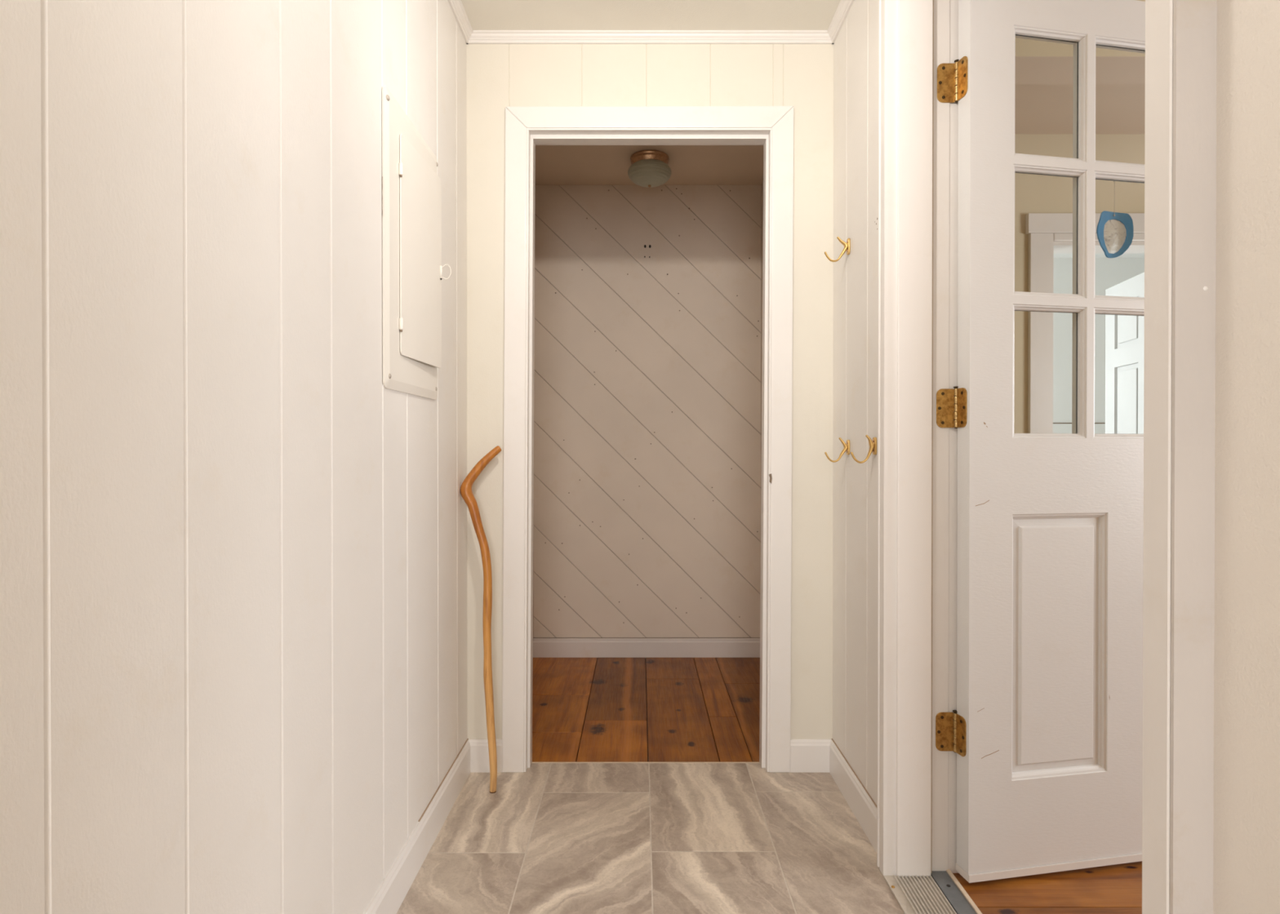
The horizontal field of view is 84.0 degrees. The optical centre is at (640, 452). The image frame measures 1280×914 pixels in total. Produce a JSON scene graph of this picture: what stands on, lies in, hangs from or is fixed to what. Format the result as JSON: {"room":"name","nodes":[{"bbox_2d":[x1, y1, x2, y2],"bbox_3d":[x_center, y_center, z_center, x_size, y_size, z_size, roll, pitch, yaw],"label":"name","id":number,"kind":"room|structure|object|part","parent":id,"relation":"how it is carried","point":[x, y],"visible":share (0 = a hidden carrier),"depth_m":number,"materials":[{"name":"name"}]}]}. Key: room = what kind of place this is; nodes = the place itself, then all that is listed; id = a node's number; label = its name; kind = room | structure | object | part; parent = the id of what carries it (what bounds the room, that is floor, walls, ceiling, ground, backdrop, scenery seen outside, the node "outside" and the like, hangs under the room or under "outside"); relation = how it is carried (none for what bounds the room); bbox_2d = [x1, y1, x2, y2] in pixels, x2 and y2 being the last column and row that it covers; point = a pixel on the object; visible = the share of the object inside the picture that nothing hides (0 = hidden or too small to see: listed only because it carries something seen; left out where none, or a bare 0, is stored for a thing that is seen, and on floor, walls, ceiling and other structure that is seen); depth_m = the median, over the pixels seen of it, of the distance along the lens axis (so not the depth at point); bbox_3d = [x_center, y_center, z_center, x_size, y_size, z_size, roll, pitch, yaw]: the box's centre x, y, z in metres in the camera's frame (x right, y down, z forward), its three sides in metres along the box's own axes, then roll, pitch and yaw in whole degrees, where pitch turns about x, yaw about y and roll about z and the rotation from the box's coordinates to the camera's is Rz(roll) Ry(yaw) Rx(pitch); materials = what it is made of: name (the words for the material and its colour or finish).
{"room":"entry hallway","nodes":[
{"label":"entry hallway","id":0,"kind":"room"},
{"bbox_2d":[0,0,467,913],"bbox_3d":[-0.597,-0.170,-0.396,0.120,2.405,5.410,0,0,0],"label":"wall","id":1,"kind":"structure","parent":0,"point":[233,660],"depth_m":0.89,"materials":[{"name":"white paint"}]},
{"bbox_2d":[382,85,451,399],"bbox_3d":[-0.511,-0.452,1.669,0.052,0.634,0.390,0,0,0],"label":"electrical panel","id":2,"kind":"object","parent":1,"relation":"attached to","point":[411,185],"visible":1,"depth_m":1.61,"materials":[{"name":"paint"}]},
{"bbox_3d":[-0.520,-0.458,1.693,0.003,0.486,0.272,0,0,3],"label":"door","id":3,"kind":"part","parent":2,"relation":"part of","materials":[{"name":"paint"}]},
{"bbox_2d":[363,738,470,913],"bbox_3d":[-0.531,0.952,-0.395,0.012,0.100,5.200,0,0,0],"label":"baseboard","id":4,"kind":"structure","parent":1,"relation":"attached to","point":[392,892],"depth_m":1.70,"materials":[{"name":"paint"}]},
{"bbox_2d":[448,0,854,44],"bbox_3d":[0.029,-1.259,-0.407,1.132,0.028,5.200,0,0,0],"label":"trim","id":5,"kind":"structure","parent":1,"relation":"attached to","point":[470,36],"depth_m":2.18,"materials":[{"name":"paint"}]},
{"bbox_3d":[-0.524,-1.259,-0.407,0.026,0.028,5.200,0,0,0],"label":"crown moulding","id":6,"kind":"part","parent":5,"relation":"part of","materials":[{"name":"paint"}]},
{"bbox_3d":[0.582,-1.259,-0.407,0.026,0.028,5.200,0,0,0],"label":"crown moulding","id":7,"kind":"part","parent":5,"relation":"part of","materials":[{"name":"paint"}]},
{"bbox_2d":[396,657,903,913],"bbox_3d":[0.026,1.013,0.219,1.147,0.031,6.428,0,0,0],"label":"floor","id":8,"kind":"structure","parent":0,"point":[552,837],"depth_m":1.92,"materials":[{"name":"tile"}]},
{"bbox_2d":[460,445,501,793],"bbox_3d":[-0.478,0.487,2.112,0.118,1.012,0.110,0,0,0],"label":"stick","id":9,"kind":"object","parent":8,"relation":"on","point":[466,492],"visible":1,"depth_m":2.09,"materials":[{"name":"brown wood"}]},
{"bbox_2d":[877,866,982,913],"bbox_3d":[0.646,0.998,1.243,0.160,0.030,0.925,0,0,0],"label":"threshold","id":10,"kind":"object","parent":8,"relation":"on","point":[940,892],"visible":0.84,"depth_m":1.58,"materials":[{"name":"metal"}]},
{"bbox_2d":[461,0,840,185],"bbox_3d":[0.042,-1.299,0.172,1.357,0.073,6.558,0,0,0],"label":"ceiling","id":11,"kind":"structure","parent":0,"point":[482,15],"depth_m":2.14,"materials":[{"name":"paint"}]},
{"bbox_2d":[627,149,671,187],"bbox_3d":[0.039,-1.214,3.084,0.189,0.129,0.189,0,0,0],"label":"ceiling lamp","id":12,"kind":"object","parent":11,"relation":"attached to","point":[649,168],"visible":1,"depth_m":3.02,"materials":[{"name":"white glass"}]},
{"bbox_2d":[466,0,1145,739],"bbox_3d":[1.782,-0.252,2.251,4.837,2.520,0.165,0,0,0],"label":"wall","id":13,"kind":"structure","parent":0,"point":[500,76],"depth_m":2.20,"materials":[{"name":"paint"}]},
{"bbox_2d":[502,106,794,773],"bbox_3d":[0.021,-0.037,2.241,0.899,2.051,0.118,0,0,0],"label":"door frame","id":14,"kind":"structure","parent":13,"relation":"attached to","point":[526,127],"depth_m":2.19,"materials":[{"name":"paint"}]},
{"bbox_3d":[0.028,-1.029,2.193,0.884,0.068,0.027,0,0,0],"label":"head casing","id":15,"kind":"part","parent":14,"relation":"part of","materials":[{"name":"paint"}]},
{"bbox_3d":[0.433,-0.037,2.198,0.075,2.051,0.027,0,0,0],"label":"casing","id":16,"kind":"part","parent":14,"relation":"part of","materials":[{"name":"paint"}]},
{"bbox_2d":[468,739,831,773],"bbox_3d":[0.029,0.940,2.199,1.132,0.098,0.012,0,0,0],"label":"baseboard","id":17,"kind":"structure","parent":13,"relation":"attached to","point":[806,756],"depth_m":2.19,"materials":[{"name":"paint"}]},
{"bbox_3d":[0.527,0.940,2.199,0.136,0.098,0.012,0,0,0],"label":"baseboard","id":18,"kind":"part","parent":17,"relation":"part of","materials":[{"name":"paint"}]},
{"bbox_2d":[533,133,1144,658],"bbox_3d":[1.792,-0.253,3.459,4.815,2.530,0.120,0,0,0],"label":"wall","id":19,"kind":"structure","parent":0,"point":[646,504],"depth_m":3.41,"materials":[{"name":"paint"}]},
{"bbox_2d":[533,637,759,657],"bbox_3d":[0.032,0.936,3.405,1.093,0.092,0.016,0,0,0],"label":"baseboard","id":20,"kind":"structure","parent":19,"relation":"attached to","point":[543,647],"depth_m":3.40,"materials":[{"name":"paint"}]},
{"bbox_2d":[1025,213,1144,433],"bbox_3d":[2.365,-0.075,3.451,1.056,2.114,0.158,0,0,0],"label":"door frame","id":21,"kind":"structure","parent":19,"relation":"attached to","point":[1049,233],"depth_m":3.38,"materials":[{"name":"paint"}]},
{"bbox_3d":[2.365,-1.086,3.380,1.056,0.093,0.028,0,0,0],"label":"head casing","id":22,"kind":"part","parent":21,"relation":"part of","materials":[{"name":"paint"}]},
{"bbox_3d":[2.370,-1.020,3.383,0.820,0.038,0.024,0,0,0],"label":"head moulding","id":23,"kind":"part","parent":21,"relation":"part of","materials":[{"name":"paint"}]},
{"bbox_2d":[1105,271,1144,434],"bbox_3d":[2.834,-0.019,3.987,0.036,1.975,0.872,0,0,9],"label":"door","id":24,"kind":"structure","parent":19,"relation":"in","point":[1124,334],"depth_m":4.19,"materials":[{"name":"white wood"}]},
{"bbox_3d":[2.860,-0.227,4.169,0.019,0.570,0.271,0,0,9],"label":"panel","id":25,"kind":"part","parent":24,"relation":"part of","materials":[{"name":"white wood"}]},
{"bbox_3d":[2.860,-0.754,4.167,0.019,0.266,0.271,0,0,9],"label":"panel","id":26,"kind":"part","parent":24,"relation":"part of","materials":[{"name":"white wood"}]},
{"bbox_2d":[760,0,1279,913],"bbox_3d":[0.649,-0.166,0.178,0.142,2.390,6.558,0,0,0],"label":"wall","id":27,"kind":"structure","parent":0,"point":[1246,829],"depth_m":0.72,"materials":[{"name":"paint"}]},
{"bbox_2d":[824,437,849,462],"bbox_3d":[0.560,-0.006,2.030,0.070,0.072,0.024,0,0,0],"label":"coat hook","id":28,"kind":"object","parent":27,"relation":"attached to","point":[846,446],"visible":1,"depth_m":2.02,"materials":[{"name":"gold metal"}]},
{"bbox_3d":[0.592,-0.014,2.030,0.005,0.043,0.022,0,0,0],"label":"plate","id":29,"kind":"part","parent":28,"relation":"part of","materials":[{"name":"gold metal"}]},
{"bbox_2d":[824,236,850,262],"bbox_3d":[0.559,-0.579,2.027,0.071,0.073,0.024,0,0,0],"label":"coat hook","id":30,"kind":"object","parent":27,"relation":"attached to","point":[846,245],"visible":1,"depth_m":2.02,"materials":[{"name":"gold metal"}]},
{"bbox_3d":[0.592,-0.586,2.027,0.005,0.045,0.022,0,0,0],"label":"plate","id":31,"kind":"part","parent":30,"relation":"part of","materials":[{"name":"gold metal"}]},
{"bbox_2d":[829,738,876,853],"bbox_3d":[0.589,0.940,1.960,0.012,0.100,0.489,0,0,0],"label":"baseboard","id":32,"kind":"structure","parent":27,"relation":"attached to","point":[857,797],"depth_m":1.94,"materials":[{"name":"paint"}]},
{"bbox_2d":[850,435,876,463],"bbox_3d":[0.563,-0.008,1.800,0.064,0.073,0.024,0,0,0],"label":"coat hook","id":33,"kind":"object","parent":27,"relation":"attached to","point":[873,445],"visible":1,"depth_m":1.79,"materials":[{"name":"gold metal"}]},
{"bbox_3d":[0.592,-0.015,1.800,0.006,0.044,0.022,0,0,0],"label":"plate","id":34,"kind":"part","parent":33,"relation":"part of","materials":[{"name":"gold metal"}]},
{"bbox_2d":[935,0,1145,883],"bbox_3d":[1.136,-0.048,1.709,0.891,2.053,0.063,0,0,-10],"label":"door","id":35,"kind":"structure","parent":27,"relation":"in","point":[1045,731],"depth_m":1.65,"materials":[{"name":"paint"}]},
{"bbox_3d":[0.978,0.451,1.666,0.258,0.615,0.013,0,0,-11],"label":"raised panel","id":36,"kind":"part","parent":35,"relation":"part of","materials":[{"name":"paint"}]},
{"bbox_2d":[1096,181,1133,257],"bbox_3d":[1.168,-0.572,1.742,0.103,0.191,0.018,0,0,-11],"label":"catcher","id":37,"kind":"object","parent":35,"relation":"hanging from","point":[1114,230],"visible":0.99,"depth_m":1.75,"materials":[{"name":"blue glass"}]},
{"bbox_2d":[876,0,1217,913],"bbox_3d":[0.652,-0.082,1.245,0.202,2.150,1.020,0,0,0],"label":"door frame","id":38,"kind":"structure","parent":27,"relation":"attached to","point":[918,132],"depth_m":1.64,"materials":[{"name":"paint"}]},
{"bbox_3d":[0.581,-0.080,1.679,0.033,2.135,0.056,0,0,0],"label":"casing","id":39,"kind":"part","parent":38,"relation":"part of","materials":[{"name":"paint"}]},
{"bbox_3d":[0.738,-0.084,1.710,0.032,2.150,0.088,0,0,0],"label":"room casing","id":40,"kind":"part","parent":38,"relation":"part of","materials":[{"name":"paint"}]},
{"bbox_3d":[0.573,-0.075,0.759,0.044,2.135,0.044,0,0,0],"label":"casing","id":41,"kind":"part","parent":38,"relation":"part of","materials":[{"name":"paint"}]},
{"bbox_2d":[952,861,1142,913],"bbox_3d":[2.463,1.013,1.265,3.473,0.040,4.520,0,0,0],"label":"floor","id":42,"kind":"structure","parent":0,"point":[1117,889],"depth_m":1.60,"materials":[{"name":"brown wood"}]},
{"bbox_2d":[1014,84,1145,133],"bbox_3d":[2.450,-1.536,1.217,3.500,0.060,4.450,0,0,0],"label":"ceiling","id":43,"kind":"structure","parent":0,"point":[1039,108],"depth_m":3.14,"materials":[{"name":"paint"}]},
{"bbox_2d":[1053,257,1144,422],"bbox_3d":[2.800,-0.280,5.649,3.200,2.500,0.100,0,0,0],"label":"wall","id":44,"kind":"structure","parent":0,"point":[1109,273],"depth_m":5.59,"materials":[{"name":"paint"}]},
{"bbox_2d":[1053,422,1105,433],"bbox_3d":[2.800,0.370,5.596,3.200,1.201,0.012,0,0,0],"label":"wainscot","id":45,"kind":"structure","parent":44,"relation":"attached to","point":[1058,428],"depth_m":5.59,"materials":[{"name":"white wood"}]},
{"bbox_2d":[1053,253,1144,257],"bbox_3d":[2.800,-1.549,4.602,3.400,0.050,2.180,0,0,0],"label":"ceiling","id":46,"kind":"structure","parent":0,"point":[1055,255],"depth_m":5.54,"materials":[{"name":"paint"}]}
]}

